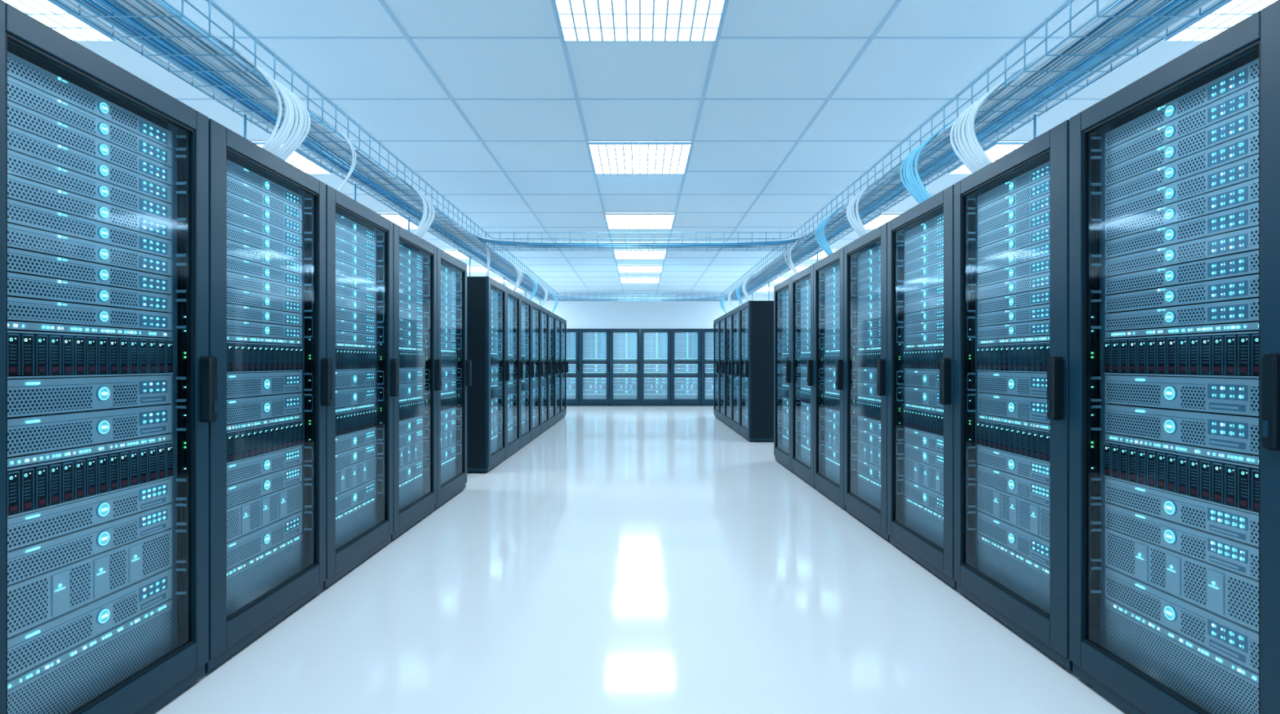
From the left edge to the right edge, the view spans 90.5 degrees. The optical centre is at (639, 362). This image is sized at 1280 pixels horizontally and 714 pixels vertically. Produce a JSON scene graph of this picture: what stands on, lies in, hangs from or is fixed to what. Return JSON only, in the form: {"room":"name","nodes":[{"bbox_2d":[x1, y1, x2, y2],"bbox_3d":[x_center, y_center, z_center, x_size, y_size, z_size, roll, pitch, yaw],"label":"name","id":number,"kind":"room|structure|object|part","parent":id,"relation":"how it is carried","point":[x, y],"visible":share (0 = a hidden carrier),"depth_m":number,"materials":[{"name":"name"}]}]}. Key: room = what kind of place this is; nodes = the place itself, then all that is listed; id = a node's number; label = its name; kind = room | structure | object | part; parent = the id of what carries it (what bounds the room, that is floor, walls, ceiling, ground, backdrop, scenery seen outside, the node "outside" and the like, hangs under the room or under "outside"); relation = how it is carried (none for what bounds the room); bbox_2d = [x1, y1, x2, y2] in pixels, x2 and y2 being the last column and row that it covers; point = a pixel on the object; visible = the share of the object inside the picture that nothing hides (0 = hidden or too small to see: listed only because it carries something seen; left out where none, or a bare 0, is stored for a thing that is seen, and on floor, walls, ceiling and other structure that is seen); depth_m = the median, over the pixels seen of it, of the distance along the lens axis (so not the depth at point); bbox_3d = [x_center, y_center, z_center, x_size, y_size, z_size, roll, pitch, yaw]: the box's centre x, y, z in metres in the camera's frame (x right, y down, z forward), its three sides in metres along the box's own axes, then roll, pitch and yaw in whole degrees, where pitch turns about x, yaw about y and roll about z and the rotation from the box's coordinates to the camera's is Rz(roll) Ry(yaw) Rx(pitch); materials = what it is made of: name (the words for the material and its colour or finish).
{"room":"server room","nodes":[
{"label":"server room","id":0,"kind":"room"},
{"bbox_2d":[151,404,1128,713],"bbox_3d":[0.000,1.190,7.425,8.700,0.100,20.850,0,0,0],"label":"floor","id":1,"kind":"structure","parent":0,"point":[623,559],"depth_m":2.87,"materials":[{"name":"white tile"}]},
{"bbox_2d":[0,0,217,713],"bbox_3d":[-2.026,0.129,1.875,1.047,2.022,0.815,0,0,0],"label":"rack","id":2,"kind":"object","parent":1,"relation":"on","point":[108,375],"visible":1,"depth_m":1.89,"materials":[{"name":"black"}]},
{"bbox_3d":[-1.526,0.095,2.250,0.047,0.236,0.033,0,0,0],"label":"door handle","id":3,"kind":"part","parent":2,"relation":"part of","materials":[{"name":"blue"}]},
{"bbox_2d":[204,118,333,673],"bbox_3d":[-2.026,0.129,2.715,1.047,2.022,0.843,0,0,0],"label":"rack","id":4,"kind":"object","parent":1,"relation":"on","point":[267,215],"visible":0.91,"depth_m":2.73,"materials":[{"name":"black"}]},
{"bbox_3d":[-1.526,0.095,3.102,0.047,0.236,0.034,0,0,0],"label":"door handle","id":5,"kind":"part","parent":4,"relation":"part of","materials":[{"name":"blue"}]},
{"bbox_2d":[323,184,399,589],"bbox_3d":[-2.026,0.129,3.567,1.047,2.022,0.843,0,0,0],"label":"rack","id":6,"kind":"object","parent":1,"relation":"on","point":[359,240],"visible":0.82,"depth_m":3.64,"materials":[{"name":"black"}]},
{"bbox_3d":[-1.526,0.095,3.955,0.047,0.236,0.034,0,0,0],"label":"door handle","id":7,"kind":"part","parent":6,"relation":"part of","materials":[{"name":"blue"}]},
{"bbox_2d":[391,222,441,541],"bbox_3d":[-2.026,0.129,4.420,1.047,2.022,0.843,0,0,0],"label":"rack","id":8,"kind":"object","parent":1,"relation":"on","point":[415,259],"visible":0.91,"depth_m":4.56,"materials":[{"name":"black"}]},
{"bbox_3d":[-1.526,0.095,4.808,0.047,0.236,0.034,0,0,0],"label":"door handle","id":9,"kind":"part","parent":8,"relation":"part of","materials":[{"name":"blue"}]},
{"bbox_2d":[435,247,471,510],"bbox_3d":[-2.026,0.129,5.274,1.047,2.022,0.843,0,0,0],"label":"rack","id":10,"kind":"object","parent":1,"relation":"on","point":[451,272],"visible":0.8,"depth_m":5.45,"materials":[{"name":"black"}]},
{"bbox_3d":[-1.526,0.095,5.661,0.047,0.236,0.034,0,0,0],"label":"door handle","id":11,"kind":"part","parent":10,"relation":"part of","materials":[{"name":"blue"}]},
{"bbox_2d":[466,276,509,473],"bbox_3d":[-2.026,0.129,6.930,1.047,2.022,0.850,0,0,0],"label":"rack","id":12,"kind":"object","parent":1,"relation":"on","point":[486,296],"visible":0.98,"depth_m":6.51,"materials":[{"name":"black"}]},
{"bbox_3d":[-1.567,0.097,6.930,0.034,1.958,0.850,0,0,0],"label":"door frame","id":13,"kind":"part","parent":12,"relation":"part of","materials":[{"name":"paint"}]},
{"bbox_3d":[-1.526,0.095,7.321,0.047,0.236,0.034,0,0,0],"label":"door handle","id":14,"kind":"part","parent":12,"relation":"part of","materials":[{"name":"blue"}]},
{"bbox_2d":[505,286,523,458],"bbox_3d":[-2.026,0.129,7.790,1.047,2.022,0.850,0,0,0],"label":"rack","id":15,"kind":"object","parent":1,"relation":"on","point":[513,298],"visible":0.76,"depth_m":8.09,"materials":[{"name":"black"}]},
{"bbox_3d":[-1.526,0.095,8.181,0.047,0.236,0.034,0,0,0],"label":"door handle","id":16,"kind":"part","parent":15,"relation":"part of","materials":[{"name":"blue"}]},
{"bbox_2d":[519,294,534,448],"bbox_3d":[-2.026,0.129,8.650,1.047,2.022,0.850,0,0,0],"label":"rack","id":17,"kind":"object","parent":1,"relation":"on","point":[525,304],"visible":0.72,"depth_m":9.00,"materials":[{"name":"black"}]},
{"bbox_3d":[-1.526,0.095,9.041,0.047,0.236,0.034,0,0,0],"label":"door handle","id":18,"kind":"part","parent":17,"relation":"part of","materials":[{"name":"blue"}]},
{"bbox_2d":[530,301,543,440],"bbox_3d":[-2.026,0.129,9.510,1.047,2.022,0.850,0,0,0],"label":"rack","id":19,"kind":"object","parent":1,"relation":"on","point":[535,308],"visible":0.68,"depth_m":9.86,"materials":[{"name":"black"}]},
{"bbox_3d":[-1.526,0.095,9.901,0.047,0.236,0.034,0,0,0],"label":"door handle","id":20,"kind":"part","parent":19,"relation":"part of","materials":[{"name":"blue"}]},
{"bbox_2d":[540,306,551,433],"bbox_3d":[-2.026,0.129,10.370,1.047,2.022,0.850,0,0,0],"label":"rack","id":21,"kind":"object","parent":1,"relation":"on","point":[544,313],"visible":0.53,"depth_m":10.72,"materials":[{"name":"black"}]},
{"bbox_3d":[-1.567,0.097,10.370,0.034,1.958,0.850,0,0,0],"label":"door frame","id":22,"kind":"part","parent":21,"relation":"part of","materials":[{"name":"paint"}]},
{"bbox_3d":[-1.526,0.095,10.761,0.047,0.236,0.034,0,0,0],"label":"door handle","id":23,"kind":"part","parent":21,"relation":"part of","materials":[{"name":"blue"}]},
{"bbox_2d":[547,311,557,428],"bbox_3d":[-2.026,0.129,11.230,1.047,2.022,0.850,0,0,0],"label":"rack","id":24,"kind":"object","parent":1,"relation":"on","point":[552,317],"visible":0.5,"depth_m":11.58,"materials":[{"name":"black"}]},
{"bbox_2d":[53,0,559,305],"bbox_3d":[-1.780,-1.116,5.048,0.367,0.472,14.903,0,0,0],"label":"cable tray","id":25,"kind":"object","parent":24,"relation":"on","point":[157,29],"visible":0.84,"depth_m":2.91,"materials":[{"name":"blue metal"}]},
{"bbox_2d":[160,4,310,160],"bbox_3d":[-1.668,-1.079,2.576,0.144,0.409,0.809,0,0,13],"label":"cable bundle","id":26,"kind":"object","parent":25,"relation":"hanging from","point":[291,102],"visible":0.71,"depth_m":2.82,"materials":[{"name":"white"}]},
{"bbox_2d":[305,106,355,191],"bbox_3d":[-1.686,-1.078,3.178,0.093,0.405,0.648,0,0,18],"label":"cable bundle","id":27,"kind":"object","parent":25,"relation":"hanging from","point":[351,170],"visible":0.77,"depth_m":3.43,"materials":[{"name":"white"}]},
{"bbox_2d":[380,168,434,238],"bbox_3d":[-1.674,-1.079,4.406,0.137,0.409,0.793,0,0,14],"label":"cable bundle","id":28,"kind":"object","parent":25,"relation":"hanging from","point":[421,230],"visible":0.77,"depth_m":4.64,"materials":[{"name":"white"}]},
{"bbox_2d":[480,240,489,276],"bbox_3d":[-1.688,-1.079,6.532,0.096,0.409,0.763,0,0,13],"label":"cable bundle","id":29,"kind":"object","parent":25,"relation":"hanging from","point":[486,248],"visible":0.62,"depth_m":6.77,"materials":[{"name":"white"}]},
{"bbox_2d":[498,258,522,291],"bbox_3d":[-1.668,-1.079,7.957,0.136,0.409,0.787,0,0,13],"label":"cable bundle","id":30,"kind":"object","parent":25,"relation":"hanging from","point":[517,269],"visible":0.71,"depth_m":8.19,"materials":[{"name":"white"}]},
{"bbox_2d":[515,271,537,300],"bbox_3d":[-1.670,-1.079,9.160,0.130,0.409,0.780,0,0,13],"label":"cable bundle","id":31,"kind":"object","parent":25,"relation":"hanging from","point":[535,286],"visible":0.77,"depth_m":9.39,"materials":[{"name":"blue"}]},
{"bbox_2d":[536,283,547,306],"bbox_3d":[-1.668,-1.079,10.257,0.133,0.409,0.773,0,0,13],"label":"cable bundle","id":32,"kind":"object","parent":25,"relation":"hanging from","point":[544,290],"visible":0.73,"depth_m":10.49,"materials":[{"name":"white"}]},
{"bbox_2d":[547,291,557,312],"bbox_3d":[-1.668,-1.079,11.558,0.137,0.409,0.786,0,0,13],"label":"cable bundle","id":33,"kind":"object","parent":25,"relation":"hanging from","point":[554,297],"visible":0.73,"depth_m":11.77,"materials":[{"name":"blue plastic"}]},
{"bbox_2d":[434,218,846,251],"bbox_3d":[-0.001,-1.280,6.236,3.702,0.144,1.316,0,0,0],"label":"cable tray","id":34,"kind":"object","parent":25,"relation":"attached to","point":[520,244],"visible":0.88,"depth_m":6.60,"materials":[{"name":"blue metal"}]},
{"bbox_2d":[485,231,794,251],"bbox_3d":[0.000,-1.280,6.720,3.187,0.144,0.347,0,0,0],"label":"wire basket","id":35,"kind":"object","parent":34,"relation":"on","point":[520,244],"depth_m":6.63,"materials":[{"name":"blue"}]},
{"bbox_2d":[549,292,733,301],"bbox_3d":[0.001,-1.280,11.886,3.706,0.144,1.316,0,0,0],"label":"cable tray","id":36,"kind":"object","parent":25,"relation":"attached to","point":[566,297],"visible":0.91,"depth_m":12.20,"materials":[{"name":"blue metal"}]},
{"bbox_3d":[-1.526,0.095,11.621,0.047,0.236,0.034,0,0,0],"label":"door handle","id":37,"kind":"part","parent":24,"relation":"part of","materials":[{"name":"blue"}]},
{"bbox_2d":[555,315,563,422],"bbox_3d":[-2.026,0.129,12.090,1.047,2.022,0.850,0,0,0],"label":"rack","id":38,"kind":"object","parent":1,"relation":"on","point":[558,320],"visible":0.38,"depth_m":12.46,"materials":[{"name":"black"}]},
{"bbox_3d":[-1.567,0.097,12.090,0.034,1.958,0.850,0,0,0],"label":"door frame","id":39,"kind":"part","parent":38,"relation":"part of","materials":[{"name":"paint"}]},
{"bbox_3d":[-1.526,0.095,12.481,0.047,0.236,0.034,0,0,0],"label":"door handle","id":40,"kind":"part","parent":38,"relation":"part of","materials":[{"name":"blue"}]},
{"bbox_2d":[560,318,568,418],"bbox_3d":[-2.026,0.129,12.950,1.047,2.022,0.850,0,0,0],"label":"rack","id":41,"kind":"object","parent":1,"relation":"on","point":[563,322],"visible":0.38,"depth_m":13.26,"materials":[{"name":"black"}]},
{"bbox_3d":[-1.567,0.097,12.950,0.034,1.958,0.850,0,0,0],"label":"door frame","id":42,"kind":"part","parent":41,"relation":"part of","materials":[{"name":"paint"}]},
{"bbox_3d":[-1.564,0.084,12.961,0.001,1.781,0.685,0,0,0],"label":"door glass","id":43,"kind":"part","parent":41,"relation":"part of","materials":[{"name":"black glass"}]},
{"bbox_2d":[566,328,578,405],"bbox_3d":[-2.000,0.129,17.076,0.791,2.022,1.047,0,0,0],"label":"rack","id":44,"kind":"object","parent":1,"relation":"on","point":[572,335],"visible":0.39,"depth_m":16.68,"materials":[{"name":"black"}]},
{"bbox_2d":[578,328,609,405],"bbox_3d":[-1.200,0.129,17.076,0.791,2.022,1.047,0,0,0],"label":"rack","id":45,"kind":"object","parent":1,"relation":"on","point":[593,344],"visible":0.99,"depth_m":16.68,"materials":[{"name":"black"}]},
{"bbox_2d":[609,328,639,405],"bbox_3d":[-0.400,0.129,17.076,0.791,2.022,1.047,0,0,0],"label":"rack","id":46,"kind":"object","parent":1,"relation":"on","point":[624,344],"visible":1,"depth_m":16.68,"materials":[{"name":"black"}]},
{"bbox_2d":[640,328,670,405],"bbox_3d":[0.400,0.129,17.076,0.791,2.022,1.047,0,0,0],"label":"rack","id":47,"kind":"object","parent":1,"relation":"on","point":[655,344],"visible":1,"depth_m":16.68,"materials":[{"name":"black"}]},
{"bbox_2d":[670,328,701,405],"bbox_3d":[1.200,0.129,17.076,0.791,2.022,1.047,0,0,0],"label":"rack","id":48,"kind":"object","parent":1,"relation":"on","point":[685,344],"visible":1,"depth_m":16.68,"materials":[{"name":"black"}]},
{"bbox_2d":[701,328,713,405],"bbox_3d":[2.000,0.129,17.076,0.791,2.022,1.047,0,0,0],"label":"rack","id":49,"kind":"object","parent":1,"relation":"on","point":[707,335],"visible":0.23,"depth_m":16.68,"materials":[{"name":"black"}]},
{"bbox_2d":[713,318,719,418],"bbox_3d":[2.026,0.129,12.947,1.047,2.022,0.856,0,0,0],"label":"rack","id":50,"kind":"object","parent":1,"relation":"on","point":[715,322],"visible":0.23,"depth_m":13.25,"materials":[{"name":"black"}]},
{"bbox_3d":[1.564,0.084,12.963,0.001,1.781,0.680,0,0,0],"label":"door glass","id":51,"kind":"part","parent":50,"relation":"part of","materials":[{"name":"black glass"}]},
{"bbox_3d":[1.526,0.095,12.553,0.047,0.236,0.034,0,0,0],"label":"door handle","id":52,"kind":"part","parent":50,"relation":"part of","materials":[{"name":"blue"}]},
{"bbox_2d":[718,314,724,422],"bbox_3d":[2.026,0.129,12.081,1.047,2.022,0.856,0,0,0],"label":"rack","id":53,"kind":"object","parent":1,"relation":"on","point":[722,319],"visible":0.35,"depth_m":12.43,"materials":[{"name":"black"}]},
{"bbox_3d":[1.526,0.095,11.688,0.047,0.236,0.034,0,0,0],"label":"door handle","id":54,"kind":"part","parent":53,"relation":"part of","materials":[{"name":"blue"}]},
{"bbox_2d":[724,311,732,428],"bbox_3d":[2.026,0.129,11.215,1.047,2.022,0.856,0,0,0],"label":"rack","id":55,"kind":"object","parent":1,"relation":"on","point":[727,316],"visible":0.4,"depth_m":11.57,"materials":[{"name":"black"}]},
{"bbox_3d":[1.526,0.095,10.822,0.047,0.236,0.034,0,0,0],"label":"door handle","id":56,"kind":"part","parent":55,"relation":"part of","materials":[{"name":"blue"}]},
{"bbox_2d":[720,0,1226,305],"bbox_3d":[1.780,-1.116,5.048,0.367,0.472,14.903,0,0,0],"label":"cable tray","id":57,"kind":"object","parent":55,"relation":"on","point":[1049,77],"visible":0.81,"depth_m":2.87,"materials":[{"name":"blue metal"}]},
{"bbox_2d":[720,293,729,313],"bbox_3d":[1.681,-1.079,11.759,0.135,0.409,0.792,0,0,-15],"label":"cable bundle","id":58,"kind":"object","parent":57,"relation":"hanging from","point":[723,298],"visible":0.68,"depth_m":12.02,"materials":[{"name":"blue plastic"}]},
{"bbox_2d":[728,287,737,309],"bbox_3d":[1.665,-1.079,10.757,0.144,0.409,0.793,0,0,-13],"label":"cable bundle","id":59,"kind":"object","parent":57,"relation":"hanging from","point":[731,293],"visible":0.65,"depth_m":10.98,"materials":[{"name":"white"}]},
{"bbox_2d":[735,279,752,304],"bbox_3d":[1.680,-1.079,9.860,0.133,0.409,0.790,0,0,-15],"label":"cable bundle","id":60,"kind":"object","parent":57,"relation":"hanging from","point":[737,292],"visible":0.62,"depth_m":10.08,"materials":[{"name":"blue plastic"}]},
{"bbox_2d":[742,274,754,300],"bbox_3d":[1.667,-1.079,9.203,0.137,0.409,0.784,0,0,-13],"label":"cable bundle","id":61,"kind":"object","parent":57,"relation":"hanging from","point":[744,285],"visible":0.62,"depth_m":9.43,"materials":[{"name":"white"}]},
{"bbox_2d":[784,232,808,274],"bbox_3d":[1.679,-1.079,6.363,0.137,0.409,0.764,0,0,-16],"label":"cable bundle","id":62,"kind":"object","parent":57,"relation":"hanging from","point":[793,268],"visible":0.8,"depth_m":6.63,"materials":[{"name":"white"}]},
{"bbox_2d":[814,202,848,255],"bbox_3d":[1.675,-1.079,5.185,0.146,0.409,0.792,0,0,-15],"label":"cable bundle","id":63,"kind":"object","parent":57,"relation":"hanging from","point":[821,226],"visible":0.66,"depth_m":5.44,"materials":[{"name":"blue plastic"}]},
{"bbox_2d":[846,175,887,237],"bbox_3d":[1.670,-1.079,4.373,0.135,0.409,0.793,0,0,-13],"label":"cable bundle","id":64,"kind":"object","parent":57,"relation":"hanging from","point":[859,228],"visible":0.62,"depth_m":4.62,"materials":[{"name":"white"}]},
{"bbox_2d":[899,107,999,203],"bbox_3d":[1.667,-1.079,3.378,0.139,0.409,0.789,0,0,-13],"label":"cable bundle","id":65,"kind":"object","parent":57,"relation":"hanging from","point":[917,189],"visible":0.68,"depth_m":3.63,"materials":[{"name":"blue plastic"}]},
{"bbox_2d":[950,38,1071,173],"bbox_3d":[1.667,-1.079,2.774,0.146,0.409,0.805,0,0,-13],"label":"cable bundle","id":66,"kind":"object","parent":57,"relation":"hanging from","point":[971,151],"visible":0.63,"depth_m":3.02,"materials":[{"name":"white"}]},
{"bbox_2d":[731,306,740,434],"bbox_3d":[2.026,0.129,10.349,1.047,2.022,0.856,0,0,0],"label":"rack","id":67,"kind":"object","parent":1,"relation":"on","point":[735,312],"visible":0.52,"depth_m":10.70,"materials":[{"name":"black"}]},
{"bbox_3d":[1.526,0.095,9.956,0.047,0.236,0.034,0,0,0],"label":"door handle","id":68,"kind":"part","parent":67,"relation":"part of","materials":[{"name":"blue"}]},
{"bbox_2d":[739,300,773,442],"bbox_3d":[2.026,0.129,9.483,1.047,2.022,0.856,0,0,0],"label":"rack","id":69,"kind":"object","parent":1,"relation":"on","point":[756,317],"visible":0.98,"depth_m":9.05,"materials":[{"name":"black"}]},
{"bbox_3d":[1.567,0.097,9.483,0.034,1.958,0.856,0,0,0],"label":"door frame","id":70,"kind":"part","parent":69,"relation":"part of","materials":[{"name":"paint"}]},
{"bbox_3d":[1.526,0.095,9.089,0.047,0.236,0.034,0,0,0],"label":"door handle","id":71,"kind":"part","parent":69,"relation":"part of","materials":[{"name":"blue"}]},
{"bbox_2d":[773,276,792,471],"bbox_3d":[2.026,0.129,6.936,1.047,2.022,0.833,0,0,0],"label":"rack","id":72,"kind":"object","parent":1,"relation":"on","point":[782,291],"visible":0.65,"depth_m":7.18,"materials":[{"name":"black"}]},
{"bbox_3d":[1.526,0.095,6.553,0.047,0.236,0.034,0,0,0],"label":"door handle","id":73,"kind":"part","parent":72,"relation":"part of","materials":[{"name":"blue"}]},
{"bbox_2d":[791,263,815,488],"bbox_3d":[2.026,0.129,6.093,1.047,2.022,0.833,0,0,0],"label":"rack","id":74,"kind":"object","parent":1,"relation":"on","point":[802,282],"visible":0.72,"depth_m":6.34,"materials":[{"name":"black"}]},
{"bbox_3d":[1.526,0.095,5.710,0.047,0.236,0.034,0,0,0],"label":"door handle","id":75,"kind":"part","parent":74,"relation":"part of","materials":[{"name":"blue"}]},
{"bbox_2d":[813,246,846,511],"bbox_3d":[2.026,0.129,5.250,1.047,2.022,0.833,0,0,0],"label":"rack","id":76,"kind":"object","parent":1,"relation":"on","point":[828,272],"visible":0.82,"depth_m":5.42,"materials":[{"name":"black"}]},
{"bbox_3d":[1.526,0.095,4.867,0.047,0.236,0.034,0,0,0],"label":"door handle","id":77,"kind":"part","parent":76,"relation":"part of","materials":[{"name":"blue"}]},
{"bbox_2d":[844,222,888,541],"bbox_3d":[2.026,0.129,4.407,1.047,2.022,0.833,0,0,0],"label":"rack","id":78,"kind":"object","parent":1,"relation":"on","point":[865,258],"visible":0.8,"depth_m":4.54,"materials":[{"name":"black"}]},
{"bbox_3d":[1.526,0.095,4.024,0.047,0.236,0.034,0,0,0],"label":"door handle","id":79,"kind":"part","parent":78,"relation":"part of","materials":[{"name":"blue"}]},
{"bbox_2d":[887,184,956,589],"bbox_3d":[2.026,0.129,3.564,1.047,2.022,0.833,0,0,0],"label":"rack","id":80,"kind":"object","parent":1,"relation":"on","point":[920,239],"visible":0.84,"depth_m":3.65,"materials":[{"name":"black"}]},
{"bbox_3d":[1.526,0.095,3.181,0.047,0.236,0.034,0,0,0],"label":"door handle","id":81,"kind":"part","parent":80,"relation":"part of","materials":[{"name":"blue"}]},
{"bbox_2d":[953,120,1072,671],"bbox_3d":[2.026,0.129,2.721,1.047,2.022,0.833,0,0,0],"label":"rack","id":82,"kind":"object","parent":1,"relation":"on","point":[1011,215],"visible":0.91,"depth_m":2.73,"materials":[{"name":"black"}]},
{"bbox_3d":[1.526,0.095,2.338,0.047,0.236,0.034,0,0,0],"label":"door handle","id":83,"kind":"part","parent":82,"relation":"part of","materials":[{"name":"blue"}]},
{"bbox_2d":[1069,0,1279,713],"bbox_3d":[2.026,0.129,1.895,1.047,2.022,0.800,0,0,0],"label":"rack","id":84,"kind":"object","parent":1,"relation":"on","point":[1175,173],"visible":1,"depth_m":1.91,"materials":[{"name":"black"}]},
{"bbox_3d":[1.526,0.095,1.527,0.047,0.236,0.032,0,0,0],"label":"door handle","id":85,"kind":"part","parent":84,"relation":"part of","materials":[{"name":"blue"}]},
{"bbox_2d":[57,0,1222,295],"bbox_3d":[0.000,-1.947,7.425,8.900,0.106,21.050,0,0,0],"label":"ceiling","id":86,"kind":"structure","parent":0,"point":[487,102],"depth_m":4.57,"materials":[{"name":"tile"}]},
{"bbox_2d":[2,0,115,40],"bbox_3d":[-3.502,-1.883,3.273,0.885,0.022,0.851,0,0,0],"label":"ceiling light panel","id":87,"kind":"object","parent":86,"relation":"in","point":[53,15],"depth_m":3.48,"materials":[{"name":"white plastic"}]},
{"bbox_2d":[252,142,331,173],"bbox_3d":[-3.502,-1.883,5.879,0.885,0.022,0.851,0,0,0],"label":"ceiling light panel","id":88,"kind":"object","parent":86,"relation":"in","point":[297,159],"depth_m":6.01,"materials":[{"name":"white plastic"}]},
{"bbox_2d":[377,213,417,229],"bbox_3d":[-3.502,-1.883,8.478,0.885,0.022,0.851,0,0,0],"label":"ceiling light panel","id":89,"kind":"object","parent":86,"relation":"in","point":[396,218],"depth_m":8.34,"materials":[{"name":"white plastic"}]},
{"bbox_2d":[442,249,471,259],"bbox_3d":[-3.502,-1.883,11.081,0.885,0.022,0.851,0,0,0],"label":"ceiling light panel","id":90,"kind":"object","parent":86,"relation":"in","point":[457,254],"depth_m":11.04,"materials":[{"name":"white plastic"}]},
{"bbox_2d":[466,265,493,272],"bbox_3d":[-3.502,-1.883,12.814,0.885,0.022,0.851,0,0,0],"label":"ceiling light panel","id":91,"kind":"object","parent":86,"relation":"in","point":[473,268],"depth_m":12.77,"materials":[{"name":"white plastic"}]},
{"bbox_2d":[491,277,510,283],"bbox_3d":[-3.502,-1.883,14.549,0.885,0.022,0.851,0,0,0],"label":"ceiling light panel","id":92,"kind":"object","parent":86,"relation":"in","point":[500,280],"depth_m":14.53,"materials":[{"name":"white plastic"}]},
{"bbox_2d":[506,286,524,291],"bbox_3d":[-3.502,-1.883,16.284,0.885,0.022,0.851,0,0,0],"label":"ceiling light panel","id":93,"kind":"object","parent":86,"relation":"in","point":[518,289],"depth_m":16.27,"materials":[{"name":"white plastic"}]},
{"bbox_2d":[554,0,725,40],"bbox_3d":[0.000,-1.883,3.273,0.885,0.022,0.851,0,0,0],"label":"ceiling light panel","id":94,"kind":"object","parent":86,"relation":"in","point":[579,20],"depth_m":3.48,"materials":[{"name":"white plastic"}]},
{"bbox_2d":[588,142,691,173],"bbox_3d":[0.000,-1.883,5.879,0.885,0.022,0.851,0,0,0],"label":"ceiling light panel","id":95,"kind":"object","parent":86,"relation":"in","point":[607,157],"depth_m":5.82,"materials":[{"name":"white plastic"}]},
{"bbox_2d":[604,213,675,229],"bbox_3d":[0.000,-1.883,8.478,0.885,0.022,0.851,0,0,0],"label":"ceiling light panel","id":96,"kind":"object","parent":86,"relation":"in","point":[614,220],"depth_m":8.43,"materials":[{"name":"white plastic"}]},
{"bbox_2d":[613,249,666,259],"bbox_3d":[0.000,-1.883,11.081,0.885,0.022,0.851,0,0,0],"label":"ceiling light panel","id":97,"kind":"object","parent":86,"relation":"in","point":[619,254],"depth_m":11.04,"materials":[{"name":"white plastic"}]},
{"bbox_2d":[617,265,662,272],"bbox_3d":[0.000,-1.883,12.814,0.885,0.022,0.851,0,0,0],"label":"ceiling light panel","id":98,"kind":"object","parent":86,"relation":"in","point":[621,268],"depth_m":12.77,"materials":[{"name":"white plastic"}]},
{"bbox_2d":[620,277,659,283],"bbox_3d":[0.000,-1.883,14.549,0.885,0.022,0.851,0,0,0],"label":"ceiling light panel","id":99,"kind":"object","parent":86,"relation":"in","point":[624,280],"depth_m":14.55,"materials":[{"name":"white plastic"}]},
{"bbox_2d":[755,286,773,291],"bbox_3d":[3.502,-1.883,16.284,0.885,0.022,0.851,0,0,0],"label":"ceiling light panel","id":100,"kind":"object","parent":86,"relation":"in","point":[764,288],"depth_m":16.28,"materials":[{"name":"white plastic"}]},
{"bbox_2d":[769,277,788,283],"bbox_3d":[3.502,-1.883,14.549,0.885,0.022,0.851,0,0,0],"label":"ceiling light panel","id":101,"kind":"object","parent":86,"relation":"in","point":[778,280],"depth_m":14.54,"materials":[{"name":"white plastic"}]},
{"bbox_2d":[786,265,810,272],"bbox_3d":[3.502,-1.883,12.814,0.885,0.022,0.851,0,0,0],"label":"ceiling light panel","id":102,"kind":"object","parent":86,"relation":"in","point":[798,268],"depth_m":12.66,"materials":[{"name":"white plastic"}]},
{"bbox_2d":[808,249,837,259],"bbox_3d":[3.502,-1.883,11.081,0.885,0.022,0.851,0,0,0],"label":"ceiling light panel","id":103,"kind":"object","parent":86,"relation":"in","point":[821,255],"depth_m":11.20,"materials":[{"name":"white plastic"}]},
{"bbox_2d":[863,213,902,229],"bbox_3d":[3.502,-1.883,8.478,0.885,0.022,0.851,0,0,0],"label":"ceiling light panel","id":104,"kind":"object","parent":86,"relation":"in","point":[882,218],"depth_m":8.39,"materials":[{"name":"white plastic"}]},
{"bbox_2d":[948,142,1027,173],"bbox_3d":[3.502,-1.883,5.879,0.885,0.022,0.851,0,0,0],"label":"ceiling light panel","id":105,"kind":"object","parent":86,"relation":"in","point":[997,150],"depth_m":5.66,"materials":[{"name":"white plastic"}]},
{"bbox_2d":[1164,0,1277,40],"bbox_3d":[3.502,-1.883,3.273,0.885,0.022,0.851,0,0,0],"label":"ceiling light panel","id":106,"kind":"object","parent":86,"relation":"in","point":[1226,15],"depth_m":3.48,"materials":[{"name":"white plastic"}]},
{"bbox_2d":[521,294,773,328],"bbox_3d":[0.000,-0.380,17.900,8.900,3.040,0.100,0,0,0],"label":"wall","id":107,"kind":"structure","parent":0,"point":[578,313],"depth_m":17.85,"materials":[{"name":"paint"}]}
]}

